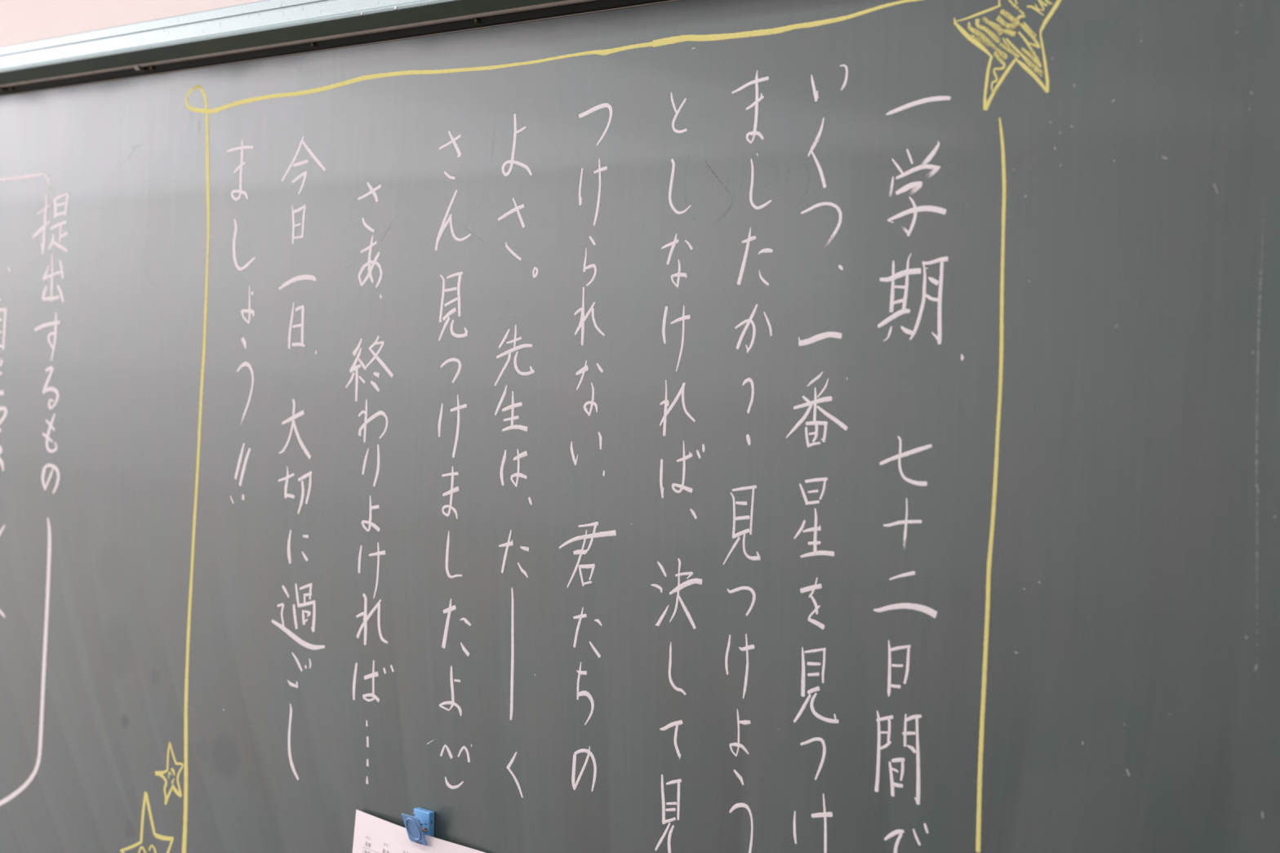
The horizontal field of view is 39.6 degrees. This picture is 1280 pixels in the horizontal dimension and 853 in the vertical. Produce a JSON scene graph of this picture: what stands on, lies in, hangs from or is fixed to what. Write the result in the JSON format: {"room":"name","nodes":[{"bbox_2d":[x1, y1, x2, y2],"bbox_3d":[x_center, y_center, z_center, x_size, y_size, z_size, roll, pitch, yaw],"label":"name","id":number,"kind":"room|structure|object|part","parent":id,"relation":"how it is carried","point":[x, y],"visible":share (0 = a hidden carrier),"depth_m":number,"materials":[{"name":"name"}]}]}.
{"room":"school classroom","nodes":[
{"label":"school classroom","id":0,"kind":"room"},
{"bbox_2d":[0,0,262,46],"bbox_3d":[-5.394,-0.435,6.709,27.000,3.060,0.150,4,3,42],"label":"wall","id":1,"kind":"structure","parent":0,"point":[21,21],"depth_m":2.52,"materials":[{"name":"pink paint"}]},
{"bbox_2d":[0,0,1279,852],"bbox_3d":[0.013,0.138,1.760,4.400,1.234,0.068,4,3,42],"label":"chalkboard","id":2,"kind":"object","parent":1,"relation":"attached to","point":[530,426],"visible":1,"depth_m":1.79,"materials":[{"name":"ceramic"}]},
{"bbox_3d":[0.032,-0.459,1.734,4.400,0.038,0.068,4,3,42],"label":"rail","id":3,"kind":"part","parent":2,"relation":"part of","materials":[{"name":"grey metal"}]},
{"bbox_3d":[0.039,-0.419,1.745,4.400,0.001,0.002,4,3,42],"label":"edge trim","id":4,"kind":"part","parent":2,"relation":"part of","materials":[{"name":"silver metal"}]},
{"bbox_2d":[401,807,434,846],"bbox_3d":[-0.249,0.453,1.997,0.030,0.041,0.028,4,3,42],"label":"clip","id":5,"kind":"object","parent":2,"relation":"attached to","point":[422,823],"visible":1,"depth_m":1.99,"materials":[{"name":"plastic"}]},
{"bbox_3d":[-0.253,0.452,1.992,0.028,0.034,0.015,4,3,42],"label":"lever","id":6,"kind":"part","parent":5,"relation":"part of","materials":[{"name":"blue plastic"}]},
{"bbox_2d":[352,809,484,852],"bbox_3d":[-0.234,0.564,1.992,0.314,0.216,0.009,4,3,41],"label":"paper sheet","id":7,"kind":"object","parent":5,"relation":"hanging from","point":[372,834],"visible":1,"depth_m":2.04,"materials":[{"name":"white paper"}]},
{"bbox_3d":[1.080,0.238,0.843,1.582,1.180,0.020,4,3,42],"label":"board panel","id":8,"kind":"part","parent":2,"relation":"part of","materials":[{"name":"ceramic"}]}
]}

